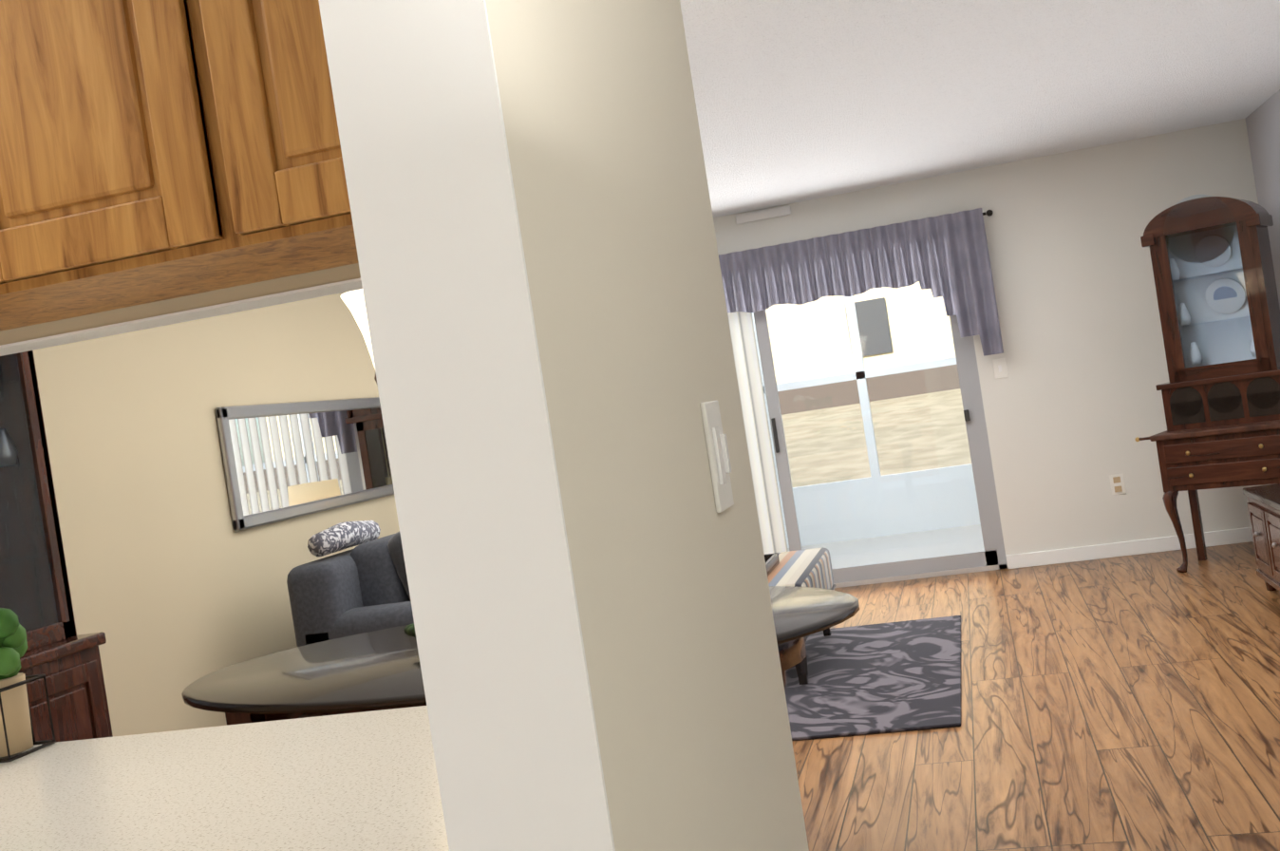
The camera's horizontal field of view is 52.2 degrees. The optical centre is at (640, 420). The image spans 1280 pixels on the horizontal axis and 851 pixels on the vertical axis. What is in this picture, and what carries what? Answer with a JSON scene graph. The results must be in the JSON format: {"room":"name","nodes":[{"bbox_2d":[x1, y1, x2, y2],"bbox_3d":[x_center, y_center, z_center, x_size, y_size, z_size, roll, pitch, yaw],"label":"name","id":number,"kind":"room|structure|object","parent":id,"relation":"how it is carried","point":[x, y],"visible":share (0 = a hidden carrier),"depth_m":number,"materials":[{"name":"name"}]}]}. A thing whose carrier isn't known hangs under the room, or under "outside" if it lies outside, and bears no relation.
{"room":"kitchen","nodes":[
{"label":"kitchen","id":0,"kind":"room"},
{"bbox_2d":[0,263,360,345],"bbox_3d":[-1.363,0.269,2.065,2.880,2.440,0.080,-9,0,14],"label":"wall","id":1,"kind":"structure","parent":0,"point":[202,299],"depth_m":1.83,"materials":[{"name":"brown wood"}]},
{"bbox_2d":[0,265,11,331],"bbox_3d":[-1.116,-0.347,1.780,0.754,0.848,0.297,-9,0,14],"label":"upper cabinet","id":2,"kind":"object","parent":1,"relation":"attached to","point":[5,319],"depth_m":1.68,"materials":[{"name":"brown wood"}]},
{"bbox_2d":[0,0,296,329],"bbox_3d":[-0.646,-0.417,1.661,0.514,0.848,0.297,-9,0,14],"label":"upper cabinet","id":3,"kind":"object","parent":1,"relation":"attached to","point":[154,150],"depth_m":1.51,"materials":[{"name":"brown wood"}]},
{"bbox_2d":[0,277,362,356],"bbox_3d":[-1.171,0.241,2.017,2.480,0.620,0.084,-9,0,14],"label":"trim","id":4,"kind":"structure","parent":1,"relation":"attached to","point":[340,287],"depth_m":1.86,"materials":[{"name":"white paint"}]},
{"bbox_2d":[254,0,358,274],"bbox_3d":[-0.327,-0.465,1.581,0.439,0.848,0.297,-9,0,14],"label":"upper cabinet","id":5,"kind":"object","parent":1,"relation":"attached to","point":[291,41],"depth_m":1.45,"materials":[{"name":"brown wood"}]},
{"bbox_2d":[33,290,399,736],"bbox_3d":[-2.009,0.340,5.659,0.120,2.440,6.740,-9,0,14],"label":"wall","id":6,"kind":"structure","parent":0,"point":[178,583],"depth_m":5.54,"materials":[{"name":"beige paint"}]},
{"bbox_2d":[215,396,394,530],"bbox_3d":[-1.656,0.182,6.828,0.032,0.570,1.850,-9,0,14],"label":"mirror","id":7,"kind":"object","parent":6,"relation":"attached to","point":[284,461],"visible":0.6,"depth_m":6.59,"materials":[{"name":"silver metal"}]},
{"bbox_2d":[485,0,809,850],"bbox_3d":[-0.302,0.122,0.160,0.120,2.440,3.260,-9,0,14],"label":"wall","id":8,"kind":"structure","parent":0,"point":[626,287],"depth_m":1.20,"materials":[{"name":"beige paint"}]},
{"bbox_2d":[318,0,615,850],"bbox_3d":[-0.176,0.267,0.577,0.124,2.110,0.747,-9,0,14],"label":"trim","id":9,"kind":"structure","parent":8,"relation":"attached to","point":[464,414],"depth_m":0.93,"materials":[{"name":"white paint"}]},
{"bbox_2d":[699,400,734,512],"bbox_3d":[0.092,0.040,1.500,0.012,0.125,0.085,-9,0,14],"label":"switch plate","id":10,"kind":"object","parent":8,"relation":"attached to","point":[717,448],"visible":1,"depth_m":1.47,"materials":[{"name":"white plastic"}]},
{"bbox_2d":[752,296,980,547],"bbox_3d":[2.019,-0.309,10.506,5.850,2.440,0.080,-9,0,14],"label":"railing","id":11,"kind":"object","parent":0,"point":[917,517],"depth_m":10.51,"materials":[{"name":"white"}]},
{"bbox_2d":[679,0,1279,217],"bbox_3d":[-0.099,-1.192,3.421,5.310,0.050,10.040,-9,0,14],"label":"ceiling","id":12,"kind":"structure","parent":0,"point":[797,101],"depth_m":5.47,"materials":[{"name":"white paint"}]},
{"bbox_2d":[340,288,377,385],"bbox_3d":[-0.475,-0.553,3.485,0.727,1.101,0.704,-9,0,14],"label":"chandelier","id":13,"kind":"object","parent":12,"relation":"hanging from","point":[353,301],"visible":0.02,"depth_m":3.22,"materials":[{"name":"white metal"}]},
{"bbox_2d":[713,118,1275,557],"bbox_3d":[1.327,-0.187,8.228,5.190,2.440,0.120,-9,0,14],"label":"wall","id":14,"kind":"structure","parent":0,"point":[1072,404],"depth_m":7.84,"materials":[{"name":"white paint"}]},
{"bbox_2d":[727,311,788,554],"bbox_3d":[0.849,0.055,8.233,2.600,2.045,0.060,-9,0,14],"label":"vertical blinds","id":15,"kind":"object","parent":14,"relation":"attached to","point":[757,432],"visible":0.04,"depth_m":8.26,"materials":[{"name":"white plastic"}]},
{"bbox_2d":[735,205,790,224],"bbox_3d":[0.778,-1.297,8.241,0.350,0.060,0.020,-9,0,14],"label":"air vent","id":16,"kind":"object","parent":14,"relation":"in","point":[762,215],"visible":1,"depth_m":8.23,"materials":[{"name":"white metal"}]},
{"bbox_2d":[752,282,1007,587],"bbox_3d":[0.879,0.088,8.335,2.560,2.030,0.110,-9,0,14],"label":"sliding door","id":17,"kind":"structure","parent":14,"relation":"attached to","point":[991,556],"depth_m":8.14,"materials":[{"name":"grey"}]},
{"bbox_2d":[982,209,993,216],"bbox_3d":[0.735,-1.037,8.205,2.888,0.040,0.127,-9,0,14],"label":"curtain rod","id":18,"kind":"object","parent":14,"relation":"attached to","point":[988,213],"visible":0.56,"depth_m":7.81,"materials":[{"name":"grey metal"}]},
{"bbox_2d":[718,207,1003,356],"bbox_3d":[0.767,-0.634,8.116,2.780,0.875,0.076,-9,0,14],"label":"valance curtain","id":19,"kind":"object","parent":18,"relation":"hanging from","point":[946,256],"visible":0.67,"depth_m":7.93,"materials":[{"name":"fabric"}]},
{"bbox_2d":[992,357,1008,378],"bbox_3d":[2.189,-0.316,7.944,0.080,0.120,0.010,-9,0,14],"label":"switch plate","id":20,"kind":"object","parent":14,"relation":"attached to","point":[1000,369],"visible":1,"depth_m":7.94,"materials":[{"name":"white plastic"}]},
{"bbox_2d":[1109,473,1126,494],"bbox_3d":[2.855,0.383,7.813,0.080,0.120,0.008,-9,0,14],"label":"electrical outlet plate","id":21,"kind":"object","parent":14,"relation":"attached to","point":[1117,483],"visible":1,"depth_m":7.81,"materials":[{"name":"white plastic"}]},
{"bbox_2d":[1005,527,1252,568],"bbox_3d":[3.038,0.747,7.781,1.660,0.085,0.014,-9,0,14],"label":"baseboard","id":22,"kind":"structure","parent":14,"relation":"attached to","point":[1125,548],"depth_m":7.80,"materials":[{"name":"white"}]},
{"bbox_2d":[791,541,1279,850],"bbox_3d":[0.737,1.186,5.072,5.190,0.050,6.645,-9,0,14],"label":"floor","id":23,"kind":"structure","parent":0,"point":[1128,703],"depth_m":4.51,"materials":[{"name":"brown wood"}]},
{"bbox_2d":[0,350,112,742],"bbox_3d":[-2.127,0.569,3.844,0.458,2.050,1.100,-9,0,14],"label":"china cabinet","id":24,"kind":"object","parent":23,"relation":"on","point":[60,653],"visible":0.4,"depth_m":4.27,"materials":[{"name":"brown wood"}]},
{"bbox_2d":[286,520,414,646],"bbox_3d":[-0.763,0.873,6.356,1.020,1.002,1.910,-9,0,14],"label":"sofa","id":25,"kind":"object","parent":23,"relation":"on","point":[362,587],"visible":0.08,"depth_m":5.59,"materials":[{"name":"grey fabric"}]},
{"bbox_2d":[181,585,859,725],"bbox_3d":[-0.290,0.958,3.513,1.866,0.748,1.204,-9,0,14],"label":"coffee table","id":26,"kind":"object","parent":23,"relation":"on","point":[380,669],"visible":0.19,"depth_m":3.31,"materials":[{"name":"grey wood"}]},
{"bbox_2d":[404,622,415,637],"bbox_3d":[-0.320,0.508,3.458,0.651,0.149,0.326,-9,0,14],"label":"centerpiece","id":27,"kind":"object","parent":26,"relation":"on","point":[409,630],"depth_m":3.49,"materials":[{"name":"green plant"}]},
{"bbox_2d":[785,615,960,740],"bbox_3d":[0.613,1.166,5.893,1.640,0.014,2.070,-9,0,14],"label":"living room rug","id":28,"kind":"object","parent":23,"relation":"on","point":[898,676],"visible":0.44,"depth_m":5.53,"materials":[{"name":"grey fabric"}]},
{"bbox_2d":[766,546,836,684],"bbox_3d":[0.478,0.951,6.272,0.826,0.446,1.186,-9,0,14],"label":"ottoman","id":29,"kind":"object","parent":28,"relation":"on","point":[812,568],"visible":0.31,"depth_m":6.16,"materials":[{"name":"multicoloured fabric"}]},
{"bbox_2d":[764,552,779,576],"bbox_3d":[0.400,0.712,6.167,0.450,0.050,0.500,-9,0,14],"label":"tray","id":30,"kind":"object","parent":29,"relation":"on","point":[772,561],"visible":0.15,"depth_m":6.20,"materials":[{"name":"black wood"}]},
{"bbox_2d":[1135,195,1279,572],"bbox_3d":[3.073,-0.205,6.977,0.813,1.990,0.452,-8,1,38],"label":"secretary desk","id":31,"kind":"object","parent":23,"relation":"on","point":[1215,285],"visible":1,"depth_m":6.95,"materials":[{"name":"brown wood"}]},
{"bbox_2d":[1242,483,1279,591],"bbox_3d":[3.051,0.554,5.638,0.593,0.495,1.180,-9,0,14],"label":"chest","id":32,"kind":"object","parent":23,"relation":"on","point":[1263,503],"visible":1,"depth_m":5.95,"materials":[{"name":"brown wood"}]},
{"bbox_2d":[1245,89,1279,307],"bbox_3d":[2.993,-0.412,4.495,0.120,2.440,6.310,-9,0,14],"label":"wall","id":33,"kind":"structure","parent":0,"point":[1263,123],"depth_m":7.25,"materials":[{"name":"white paint"}]},
{"bbox_3d":[-0.727,1.445,0.331,4.600,0.050,3.275,-9,0,14],"label":"floor","id":34,"kind":"structure","parent":0,"visible":0},
{"bbox_3d":[-1.633,1.117,0.490,2.874,0.870,3.174,-9,0,14],"label":"base cabinet","id":35,"kind":"object","parent":34,"relation":"on","visible":0},
{"bbox_2d":[0,705,449,850],"bbox_3d":[-1.059,0.557,1.736,2.212,0.040,0.780,-9,0,14],"label":"countertop","id":36,"kind":"structure","parent":35,"relation":"on","point":[366,781],"depth_m":1.53,"materials":[{"name":"beige stone"}]},
{"bbox_2d":[0,607,56,762],"bbox_3d":[-1.106,0.422,2.057,0.332,0.232,0.114,-9,0,14],"label":"potted plant","id":37,"kind":"object","parent":36,"relation":"on","point":[16,732],"visible":1,"depth_m":2.01,"materials":[{"name":"green plant"}]},
{"label":"outside","id":38,"kind":"structure","parent":0,"visible":0},
{"bbox_2d":[781,388,971,487],"bbox_3d":[10.621,-0.978,39.325,80.000,0.900,60.000,-9,0,14],"label":"ground","id":39,"kind":"structure","parent":38,"point":[897,435],"depth_m":18.08,"materials":[{"name":"sand"}]},
{"bbox_2d":[765,281,959,414],"bbox_3d":[5.481,-3.788,28.886,24.000,6.600,10.500,-9,0,14],"label":"building","id":40,"kind":"structure","parent":39,"relation":"on","point":[933,341],"depth_m":26.23,"materials":[{"name":"beige"}]},
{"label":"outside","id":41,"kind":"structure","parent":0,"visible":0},
{"bbox_2d":[787,524,984,568],"bbox_3d":[1.925,0.973,9.370,5.690,0.050,2.280,-9,0,14],"label":"floor","id":42,"kind":"structure","parent":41,"point":[876,545],"depth_m":9.72,"materials":[{"name":"beige"}]}
]}

